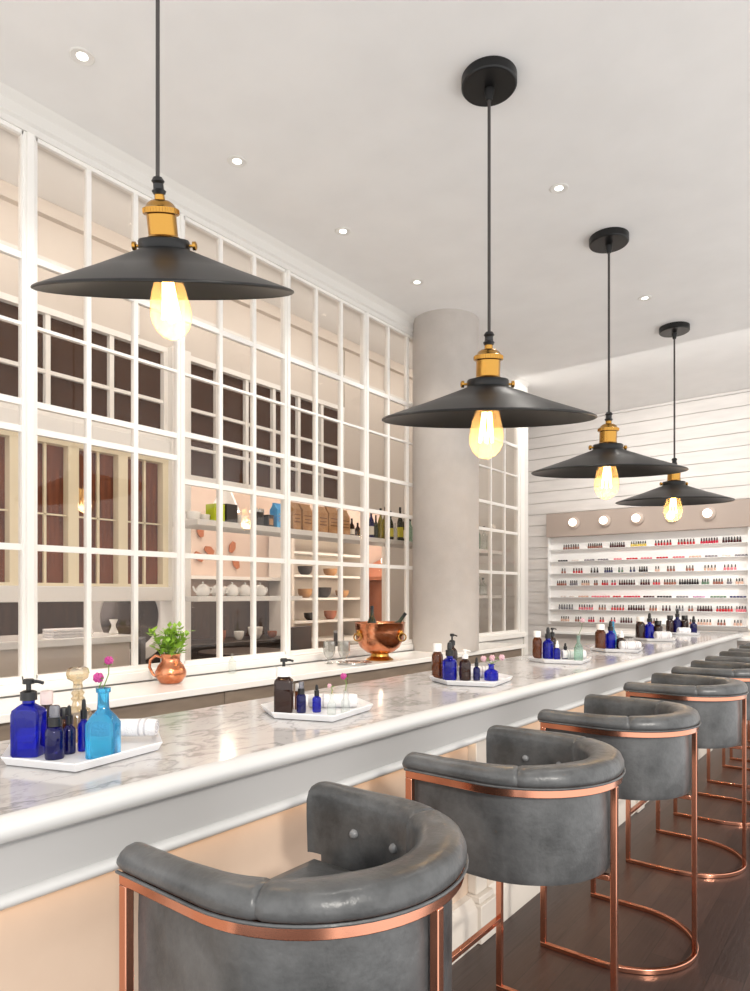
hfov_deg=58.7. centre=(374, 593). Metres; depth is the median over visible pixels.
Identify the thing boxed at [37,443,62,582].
blind
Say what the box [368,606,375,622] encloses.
wine bottle
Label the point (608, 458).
pendant lamp
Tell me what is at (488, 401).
pendant lamp
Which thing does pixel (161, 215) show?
socket
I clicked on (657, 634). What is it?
rolled towel
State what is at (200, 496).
wall
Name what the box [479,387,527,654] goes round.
wall
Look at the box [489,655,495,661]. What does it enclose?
flower
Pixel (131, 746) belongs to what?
serving tray
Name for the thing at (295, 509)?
paper bag
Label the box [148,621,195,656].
bunch
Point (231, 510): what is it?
box
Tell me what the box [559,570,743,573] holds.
shelf
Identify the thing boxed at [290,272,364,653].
window
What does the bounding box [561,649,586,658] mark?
rolled towel
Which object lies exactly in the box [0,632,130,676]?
countertop
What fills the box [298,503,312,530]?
paper bag
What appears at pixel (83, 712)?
dropper bottle
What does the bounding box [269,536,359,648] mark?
shelving unit
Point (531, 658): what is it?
serving tray
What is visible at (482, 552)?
wall shelf
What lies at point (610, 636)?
dropper bottle
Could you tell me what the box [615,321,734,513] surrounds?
pendant lamp
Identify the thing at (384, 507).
wine bottle
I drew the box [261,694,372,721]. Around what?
serving tray
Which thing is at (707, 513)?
sconce
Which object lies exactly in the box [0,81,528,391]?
trim
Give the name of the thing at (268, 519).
tin canister
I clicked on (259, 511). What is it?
tin canister
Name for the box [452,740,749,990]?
floor
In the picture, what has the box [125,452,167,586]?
window
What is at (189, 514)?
bowl
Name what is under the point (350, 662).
tray
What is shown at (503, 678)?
serving tray
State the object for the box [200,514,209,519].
bowl
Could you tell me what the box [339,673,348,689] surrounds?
flower
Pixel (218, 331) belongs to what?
window
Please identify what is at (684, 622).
bottle
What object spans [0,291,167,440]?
window
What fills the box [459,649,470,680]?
pump bottle
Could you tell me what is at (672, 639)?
serving tray
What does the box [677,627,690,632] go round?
rolled towel
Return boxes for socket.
[143,194,178,237]
[474,344,502,377]
[598,421,618,443]
[667,473,680,480]
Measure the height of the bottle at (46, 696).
0.165 m
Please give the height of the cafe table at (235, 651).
1.000 m
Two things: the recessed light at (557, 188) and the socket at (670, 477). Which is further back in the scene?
the socket at (670, 477)
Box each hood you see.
[369,559,381,620]
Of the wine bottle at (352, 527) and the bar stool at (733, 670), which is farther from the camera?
the wine bottle at (352, 527)
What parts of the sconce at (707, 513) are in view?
globe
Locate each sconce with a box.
[568,516,579,528]
[598,514,610,526]
[630,512,643,524]
[664,509,678,522]
[701,507,715,520]
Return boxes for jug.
[148,653,185,683]
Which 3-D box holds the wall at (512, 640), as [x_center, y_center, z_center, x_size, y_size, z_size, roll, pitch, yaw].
[-0.710,1.025,4.750,0.080,1.050,7.800,0,0,38]
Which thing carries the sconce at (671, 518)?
attached to the display
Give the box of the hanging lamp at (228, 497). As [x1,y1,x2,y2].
[214,491,240,511]
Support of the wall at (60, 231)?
attached to the wall at (351, 361)
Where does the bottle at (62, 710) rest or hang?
on the serving tray at (131, 746)
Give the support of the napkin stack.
on the countertop at (53, 654)
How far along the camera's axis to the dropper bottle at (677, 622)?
7.70 m
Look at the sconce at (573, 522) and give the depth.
9.03 m
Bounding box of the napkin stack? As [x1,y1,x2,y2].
[43,627,91,637]
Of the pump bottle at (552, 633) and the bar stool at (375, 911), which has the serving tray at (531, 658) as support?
the pump bottle at (552, 633)
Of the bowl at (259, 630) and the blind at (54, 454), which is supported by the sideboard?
the bowl at (259, 630)
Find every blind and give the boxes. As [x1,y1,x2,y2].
[0,437,4,581]
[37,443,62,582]
[79,450,112,583]
[128,459,157,583]
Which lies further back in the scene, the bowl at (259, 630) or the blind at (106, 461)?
the bowl at (259, 630)
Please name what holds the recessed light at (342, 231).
in the ceiling
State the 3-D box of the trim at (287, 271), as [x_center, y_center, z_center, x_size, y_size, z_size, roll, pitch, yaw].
[-0.639,-0.932,4.777,0.070,2.755,0.042,0,0,38]
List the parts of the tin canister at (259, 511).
lid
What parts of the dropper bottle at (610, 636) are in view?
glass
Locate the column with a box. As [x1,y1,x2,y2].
[413,309,478,651]
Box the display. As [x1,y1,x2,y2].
[545,498,749,640]
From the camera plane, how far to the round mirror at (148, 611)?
6.14 m
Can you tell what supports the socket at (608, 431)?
attached to the pendant lamp at (608, 458)
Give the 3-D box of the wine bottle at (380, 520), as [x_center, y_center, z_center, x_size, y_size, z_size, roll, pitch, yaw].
[0.051,-0.640,6.110,0.055,0.290,0.055,0,0,38]
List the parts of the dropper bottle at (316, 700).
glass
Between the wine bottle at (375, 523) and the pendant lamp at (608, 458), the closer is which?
the pendant lamp at (608, 458)
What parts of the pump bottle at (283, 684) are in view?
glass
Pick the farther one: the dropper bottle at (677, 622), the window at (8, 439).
the dropper bottle at (677, 622)
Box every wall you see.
[0,179,412,406]
[0,637,522,698]
[191,486,381,595]
[344,350,412,639]
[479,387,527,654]
[528,388,749,654]
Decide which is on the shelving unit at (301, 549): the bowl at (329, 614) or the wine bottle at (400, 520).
the bowl at (329, 614)
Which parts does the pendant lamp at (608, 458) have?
cord, lamp shade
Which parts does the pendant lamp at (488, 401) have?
lamp shade, cord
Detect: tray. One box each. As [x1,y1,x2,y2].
[1,729,162,771]
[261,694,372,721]
[336,660,371,665]
[429,673,512,686]
[528,654,591,663]
[590,646,642,652]
[633,637,676,641]
[665,630,699,634]
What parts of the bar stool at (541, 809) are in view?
leg, leg, leg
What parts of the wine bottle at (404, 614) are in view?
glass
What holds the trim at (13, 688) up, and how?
on the wall at (512, 640)
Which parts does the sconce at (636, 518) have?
globe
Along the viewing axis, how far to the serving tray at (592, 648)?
5.21 m
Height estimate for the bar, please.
1.032 m
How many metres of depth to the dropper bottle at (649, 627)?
6.68 m
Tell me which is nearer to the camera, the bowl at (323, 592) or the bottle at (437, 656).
the bottle at (437, 656)
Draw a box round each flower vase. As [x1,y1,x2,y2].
[85,687,120,758]
[484,663,498,680]
[612,621,616,638]
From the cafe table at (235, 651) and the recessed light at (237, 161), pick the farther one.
the cafe table at (235, 651)
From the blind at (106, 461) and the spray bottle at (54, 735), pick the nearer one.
the spray bottle at (54, 735)
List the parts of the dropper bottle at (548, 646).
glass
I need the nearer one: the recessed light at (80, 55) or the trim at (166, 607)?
the recessed light at (80, 55)
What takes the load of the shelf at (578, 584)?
attached to the display
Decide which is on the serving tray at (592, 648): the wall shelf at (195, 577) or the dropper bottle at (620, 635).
the dropper bottle at (620, 635)
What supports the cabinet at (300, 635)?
on the floor
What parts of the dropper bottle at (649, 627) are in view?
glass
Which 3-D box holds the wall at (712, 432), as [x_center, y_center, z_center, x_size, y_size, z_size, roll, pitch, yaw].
[4.624,-0.445,7.843,6.400,3.990,0.150,0,0,38]
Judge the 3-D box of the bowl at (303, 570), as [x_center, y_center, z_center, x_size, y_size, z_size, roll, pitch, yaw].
[-0.930,-0.310,8.862,0.200,0.120,0.200,0,0,38]
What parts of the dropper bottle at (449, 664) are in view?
rubber bulb, glass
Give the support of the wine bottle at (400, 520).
on the wall shelf at (200, 524)
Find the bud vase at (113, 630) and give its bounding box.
[109,619,117,633]
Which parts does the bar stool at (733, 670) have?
leg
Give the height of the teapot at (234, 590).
0.100 m
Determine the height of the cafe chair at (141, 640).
1.160 m
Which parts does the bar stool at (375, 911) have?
leg, leg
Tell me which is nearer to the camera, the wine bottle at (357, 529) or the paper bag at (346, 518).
the paper bag at (346, 518)
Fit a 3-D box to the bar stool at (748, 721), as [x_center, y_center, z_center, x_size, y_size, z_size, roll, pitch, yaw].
[4.307,1.026,7.043,0.590,1.048,0.647,0,0,38]
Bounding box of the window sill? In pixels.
[0,642,524,740]
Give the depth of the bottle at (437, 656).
3.53 m
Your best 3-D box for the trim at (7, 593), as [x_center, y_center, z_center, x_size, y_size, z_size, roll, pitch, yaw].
[-2.326,-0.530,3.857,0.140,1.160,2.600,0,0,38]
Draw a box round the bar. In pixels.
[0,639,736,990]
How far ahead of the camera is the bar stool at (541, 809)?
1.98 m
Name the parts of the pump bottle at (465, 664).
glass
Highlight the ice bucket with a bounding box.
[353,621,406,660]
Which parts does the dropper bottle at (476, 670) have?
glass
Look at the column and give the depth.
5.73 m
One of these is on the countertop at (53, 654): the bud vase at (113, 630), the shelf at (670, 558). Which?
the bud vase at (113, 630)
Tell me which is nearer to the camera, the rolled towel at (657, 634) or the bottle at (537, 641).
the bottle at (537, 641)
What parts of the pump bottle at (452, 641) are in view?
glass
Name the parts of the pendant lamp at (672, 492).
cord, lamp shade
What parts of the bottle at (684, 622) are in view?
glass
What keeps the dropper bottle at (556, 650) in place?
on the serving tray at (531, 658)
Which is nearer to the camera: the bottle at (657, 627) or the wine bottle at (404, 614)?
the wine bottle at (404, 614)
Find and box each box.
[206,503,224,520]
[224,504,237,522]
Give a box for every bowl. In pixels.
[186,511,200,519]
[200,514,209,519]
[234,631,243,639]
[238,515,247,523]
[248,626,262,638]
[267,631,276,637]
[298,566,312,574]
[298,589,311,597]
[304,612,312,619]
[318,587,331,597]
[323,569,336,575]
[324,610,336,618]
[335,590,348,597]
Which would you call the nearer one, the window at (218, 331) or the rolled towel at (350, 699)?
the rolled towel at (350, 699)
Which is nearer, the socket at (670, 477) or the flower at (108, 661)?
the flower at (108, 661)
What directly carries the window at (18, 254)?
in the wall at (512, 640)
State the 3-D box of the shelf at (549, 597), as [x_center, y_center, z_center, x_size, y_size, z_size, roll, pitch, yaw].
[3.433,0.048,8.621,2.465,0.006,0.055,0,0,38]
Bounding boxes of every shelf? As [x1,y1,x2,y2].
[172,519,412,548]
[172,596,301,601]
[191,575,280,580]
[479,549,501,555]
[479,595,501,598]
[549,542,747,550]
[549,597,645,597]
[549,609,747,612]
[551,556,746,562]
[555,621,747,626]
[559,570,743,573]
[570,584,747,585]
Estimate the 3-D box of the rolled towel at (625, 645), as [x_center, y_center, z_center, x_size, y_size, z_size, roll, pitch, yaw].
[2.056,0.414,5.377,0.164,0.071,0.082,0,0,0]
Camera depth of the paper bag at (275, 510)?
5.08 m
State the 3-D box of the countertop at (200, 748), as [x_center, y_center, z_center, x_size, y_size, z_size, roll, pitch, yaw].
[0.933,0.487,4.129,0.772,0.058,10.050,0,0,38]
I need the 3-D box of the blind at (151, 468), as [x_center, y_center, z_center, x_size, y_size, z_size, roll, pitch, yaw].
[-1.677,-0.515,4.778,0.015,0.930,0.350,0,0,38]
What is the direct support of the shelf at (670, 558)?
attached to the display
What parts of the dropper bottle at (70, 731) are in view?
rubber bulb, glass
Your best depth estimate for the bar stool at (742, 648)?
6.22 m
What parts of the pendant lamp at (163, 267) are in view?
cord, lamp shade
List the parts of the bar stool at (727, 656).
leg, leg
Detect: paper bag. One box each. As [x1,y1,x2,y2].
[270,503,280,526]
[291,502,300,529]
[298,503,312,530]
[312,506,327,532]
[324,506,337,533]
[337,509,349,534]
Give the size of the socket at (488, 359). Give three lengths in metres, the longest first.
0.162 x 0.136 x 0.136 m
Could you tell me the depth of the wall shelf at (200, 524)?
5.08 m
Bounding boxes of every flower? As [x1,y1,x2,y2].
[93,672,103,687]
[103,656,113,687]
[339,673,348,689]
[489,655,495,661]
[491,654,504,663]
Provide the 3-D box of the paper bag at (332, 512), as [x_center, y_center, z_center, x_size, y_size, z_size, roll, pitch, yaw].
[-0.374,-0.613,5.598,0.093,0.235,0.131,0,0,38]
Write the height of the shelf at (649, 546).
0.006 m
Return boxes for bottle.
[10,678,46,757]
[40,690,54,727]
[44,705,64,759]
[59,707,66,727]
[64,705,75,754]
[77,699,86,751]
[274,658,293,712]
[294,683,300,709]
[296,681,305,712]
[312,684,320,712]
[350,518,354,534]
[355,523,359,535]
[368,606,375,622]
[369,513,373,536]
[374,515,377,537]
[378,508,383,538]
[383,507,384,538]
[390,511,393,539]
[394,612,406,622]
[397,507,402,540]
[432,643,442,678]
[442,642,456,680]
[449,633,457,676]
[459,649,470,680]
[473,657,479,680]
[532,631,541,658]
[543,627,553,658]
[550,628,556,648]
[554,640,559,658]
[595,624,605,648]
[606,621,615,648]
[616,631,625,648]
[635,617,644,637]
[645,613,653,638]
[654,621,662,638]
[666,615,673,631]
[674,609,680,632]
[681,615,688,626]
[690,616,696,632]
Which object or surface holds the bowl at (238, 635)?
on the sideboard
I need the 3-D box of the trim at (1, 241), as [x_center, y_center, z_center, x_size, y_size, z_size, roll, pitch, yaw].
[-1.075,-1.623,5.417,0.021,1.445,7.200,0,0,38]
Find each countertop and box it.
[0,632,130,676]
[0,632,743,843]
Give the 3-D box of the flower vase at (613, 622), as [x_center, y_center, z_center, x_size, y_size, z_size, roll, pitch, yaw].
[1.994,0.339,5.590,0.060,0.220,0.060,0,0,38]
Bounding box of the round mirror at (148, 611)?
[91,601,159,659]
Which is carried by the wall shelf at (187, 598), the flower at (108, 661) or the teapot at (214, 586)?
the teapot at (214, 586)
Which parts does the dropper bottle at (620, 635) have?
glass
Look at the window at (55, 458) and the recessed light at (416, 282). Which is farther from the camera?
the recessed light at (416, 282)
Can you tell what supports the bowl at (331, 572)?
on the shelving unit at (301, 549)
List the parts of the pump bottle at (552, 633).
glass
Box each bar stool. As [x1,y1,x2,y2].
[115,781,468,990]
[402,725,625,990]
[537,694,700,974]
[623,673,748,877]
[671,660,749,825]
[705,651,749,788]
[728,645,749,761]
[746,642,749,741]
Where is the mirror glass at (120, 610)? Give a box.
[100,601,157,641]
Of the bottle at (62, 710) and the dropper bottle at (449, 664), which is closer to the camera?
the bottle at (62, 710)
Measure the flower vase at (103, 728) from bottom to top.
0.190 m
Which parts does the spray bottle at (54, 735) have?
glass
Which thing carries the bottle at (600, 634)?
on the serving tray at (592, 648)
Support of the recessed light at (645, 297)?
in the ceiling
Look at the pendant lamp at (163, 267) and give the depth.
1.71 m
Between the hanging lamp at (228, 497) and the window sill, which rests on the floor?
the window sill
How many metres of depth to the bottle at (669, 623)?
7.70 m
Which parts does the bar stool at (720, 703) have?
leg, leg, leg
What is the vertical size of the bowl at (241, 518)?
0.070 m
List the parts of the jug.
handle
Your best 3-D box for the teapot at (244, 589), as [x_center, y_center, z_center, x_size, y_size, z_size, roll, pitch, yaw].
[-0.949,-0.035,4.867,0.098,0.100,0.131,0,0,22]
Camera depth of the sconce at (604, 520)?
8.77 m
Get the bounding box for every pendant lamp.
[30,0,293,340]
[382,55,596,458]
[531,227,688,497]
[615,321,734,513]
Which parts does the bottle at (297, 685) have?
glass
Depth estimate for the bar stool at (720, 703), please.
3.71 m
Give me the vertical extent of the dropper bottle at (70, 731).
0.137 m
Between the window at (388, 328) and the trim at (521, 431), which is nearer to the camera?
the window at (388, 328)
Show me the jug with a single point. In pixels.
(170, 670)
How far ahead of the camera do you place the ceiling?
3.62 m
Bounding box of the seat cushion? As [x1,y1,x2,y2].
[271,859,351,878]
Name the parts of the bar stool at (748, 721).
leg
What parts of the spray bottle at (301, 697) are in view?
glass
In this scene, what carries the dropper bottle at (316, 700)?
on the serving tray at (326, 714)
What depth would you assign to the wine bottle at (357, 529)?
5.83 m
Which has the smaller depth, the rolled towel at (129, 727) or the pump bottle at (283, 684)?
the rolled towel at (129, 727)
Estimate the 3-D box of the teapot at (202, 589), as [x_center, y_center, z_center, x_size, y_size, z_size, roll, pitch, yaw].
[-1.180,-0.035,4.572,0.098,0.100,0.131,0,0,10]
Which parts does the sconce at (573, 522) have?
globe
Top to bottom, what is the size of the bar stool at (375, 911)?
1.048 m
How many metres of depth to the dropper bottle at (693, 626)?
7.61 m
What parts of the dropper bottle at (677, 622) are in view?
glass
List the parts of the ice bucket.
ring handle, ring handle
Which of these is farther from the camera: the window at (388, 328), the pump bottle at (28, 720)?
the window at (388, 328)
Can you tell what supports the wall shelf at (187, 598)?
attached to the wall at (200, 496)
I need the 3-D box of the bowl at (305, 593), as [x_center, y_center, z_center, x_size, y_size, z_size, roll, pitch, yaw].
[-0.930,-0.010,8.862,0.200,0.120,0.200,0,0,38]
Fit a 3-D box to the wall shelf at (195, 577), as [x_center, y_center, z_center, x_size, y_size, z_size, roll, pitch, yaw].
[-1.677,-0.190,8.177,0.250,0.040,1.600,0,0,38]
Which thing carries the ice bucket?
on the window sill
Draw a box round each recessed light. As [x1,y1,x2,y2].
[69,46,94,65]
[227,155,246,167]
[335,227,350,235]
[410,279,423,285]
[550,183,568,193]
[638,295,651,300]
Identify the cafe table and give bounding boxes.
[198,647,280,656]
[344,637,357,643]
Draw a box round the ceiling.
[0,0,749,413]
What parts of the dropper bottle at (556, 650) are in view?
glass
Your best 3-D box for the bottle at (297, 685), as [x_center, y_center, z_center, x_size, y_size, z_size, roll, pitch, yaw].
[-0.299,0.399,2.598,0.030,0.100,0.030,0,0,38]
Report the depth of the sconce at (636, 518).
8.52 m
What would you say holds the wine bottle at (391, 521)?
on the wall shelf at (200, 524)
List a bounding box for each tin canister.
[256,508,263,525]
[264,515,273,526]
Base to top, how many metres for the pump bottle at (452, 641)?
0.235 m
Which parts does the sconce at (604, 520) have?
globe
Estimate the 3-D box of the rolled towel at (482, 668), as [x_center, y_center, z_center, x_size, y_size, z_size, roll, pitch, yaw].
[0.539,0.419,3.605,0.174,0.061,0.070,0,0,0]
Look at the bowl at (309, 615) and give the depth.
8.87 m
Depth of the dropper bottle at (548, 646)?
4.62 m
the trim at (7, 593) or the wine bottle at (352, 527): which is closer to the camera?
the trim at (7, 593)
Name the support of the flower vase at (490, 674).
on the serving tray at (503, 678)
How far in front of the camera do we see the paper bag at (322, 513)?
5.47 m
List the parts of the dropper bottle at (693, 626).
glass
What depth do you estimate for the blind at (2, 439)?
4.03 m
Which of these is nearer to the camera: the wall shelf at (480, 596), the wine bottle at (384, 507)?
the wine bottle at (384, 507)
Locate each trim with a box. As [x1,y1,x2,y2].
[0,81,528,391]
[0,239,412,506]
[0,406,171,602]
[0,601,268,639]
[0,631,526,696]
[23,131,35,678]
[160,346,190,661]
[173,213,183,664]
[286,270,289,655]
[360,312,368,620]
[514,427,524,632]
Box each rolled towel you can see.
[120,718,158,736]
[308,693,357,707]
[458,666,488,676]
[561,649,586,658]
[618,641,641,649]
[654,631,671,638]
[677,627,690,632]
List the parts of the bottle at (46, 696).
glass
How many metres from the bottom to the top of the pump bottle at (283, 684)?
0.205 m
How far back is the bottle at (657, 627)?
6.68 m
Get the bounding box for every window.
[0,118,22,682]
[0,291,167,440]
[0,429,17,585]
[17,436,74,585]
[36,138,177,678]
[75,443,124,586]
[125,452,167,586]
[184,216,285,663]
[191,356,344,504]
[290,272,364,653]
[369,314,412,642]
[479,428,517,634]
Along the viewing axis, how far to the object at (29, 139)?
3.33 m
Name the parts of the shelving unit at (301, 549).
shelf, shelf, shelf, shelf, shelf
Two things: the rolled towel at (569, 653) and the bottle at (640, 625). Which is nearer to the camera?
the rolled towel at (569, 653)
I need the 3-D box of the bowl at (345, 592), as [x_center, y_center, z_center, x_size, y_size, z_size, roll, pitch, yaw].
[-0.467,0.000,9.452,0.200,0.100,0.200,0,0,38]
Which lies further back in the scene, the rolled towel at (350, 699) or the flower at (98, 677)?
the rolled towel at (350, 699)
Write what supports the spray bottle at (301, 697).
on the serving tray at (326, 714)
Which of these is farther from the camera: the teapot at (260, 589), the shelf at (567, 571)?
the shelf at (567, 571)
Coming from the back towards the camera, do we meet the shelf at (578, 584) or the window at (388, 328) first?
the shelf at (578, 584)
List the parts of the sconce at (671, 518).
globe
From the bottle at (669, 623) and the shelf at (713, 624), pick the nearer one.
the bottle at (669, 623)
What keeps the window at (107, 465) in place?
attached to the trim at (7, 593)
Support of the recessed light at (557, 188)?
in the ceiling
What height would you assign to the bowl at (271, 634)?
0.080 m
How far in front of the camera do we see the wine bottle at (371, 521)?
5.98 m
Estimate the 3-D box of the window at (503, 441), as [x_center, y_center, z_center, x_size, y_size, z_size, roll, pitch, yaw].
[1.335,-0.940,7.293,0.040,2.740,0.954,0,0,38]
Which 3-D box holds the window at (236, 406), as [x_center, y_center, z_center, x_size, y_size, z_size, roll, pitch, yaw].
[-0.879,-1.330,5.734,0.060,0.940,1.820,0,0,38]
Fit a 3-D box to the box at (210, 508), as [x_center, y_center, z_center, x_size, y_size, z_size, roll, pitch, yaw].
[-1.115,-0.560,4.655,0.100,0.130,0.090,0,0,38]
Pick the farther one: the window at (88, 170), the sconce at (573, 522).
the sconce at (573, 522)
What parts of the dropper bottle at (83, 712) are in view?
glass, rubber bulb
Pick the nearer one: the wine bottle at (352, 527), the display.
the wine bottle at (352, 527)
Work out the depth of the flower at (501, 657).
3.46 m
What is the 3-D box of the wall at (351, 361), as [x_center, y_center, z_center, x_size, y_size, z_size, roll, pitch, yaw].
[0.382,-0.445,7.375,0.100,3.990,2.320,0,0,38]
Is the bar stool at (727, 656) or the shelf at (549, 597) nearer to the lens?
the bar stool at (727, 656)
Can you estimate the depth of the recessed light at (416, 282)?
5.21 m
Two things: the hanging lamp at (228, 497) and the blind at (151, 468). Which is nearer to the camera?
the blind at (151, 468)
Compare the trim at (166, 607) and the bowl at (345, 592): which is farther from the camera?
the bowl at (345, 592)
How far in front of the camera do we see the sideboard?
7.44 m
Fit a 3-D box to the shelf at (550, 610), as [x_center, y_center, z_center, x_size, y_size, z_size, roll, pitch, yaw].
[3.433,0.216,8.621,2.465,0.006,0.055,0,0,38]
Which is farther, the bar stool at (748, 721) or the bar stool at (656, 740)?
the bar stool at (748, 721)
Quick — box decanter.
[66,666,91,742]
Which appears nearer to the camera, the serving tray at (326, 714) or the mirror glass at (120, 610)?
the serving tray at (326, 714)
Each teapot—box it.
[192,582,212,595]
[208,585,228,595]
[224,582,239,595]
[239,582,249,595]
[256,583,267,595]
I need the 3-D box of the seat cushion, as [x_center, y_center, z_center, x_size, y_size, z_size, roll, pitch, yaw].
[-0.123,0.737,1.437,0.446,0.137,0.448,0,0,38]
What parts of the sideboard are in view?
door, door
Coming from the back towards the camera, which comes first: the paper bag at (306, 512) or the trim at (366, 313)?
the trim at (366, 313)
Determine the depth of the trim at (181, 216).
4.04 m
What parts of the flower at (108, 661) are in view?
flower stem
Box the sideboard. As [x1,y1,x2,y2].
[146,635,280,663]
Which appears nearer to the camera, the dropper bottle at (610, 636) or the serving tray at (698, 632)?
the dropper bottle at (610, 636)

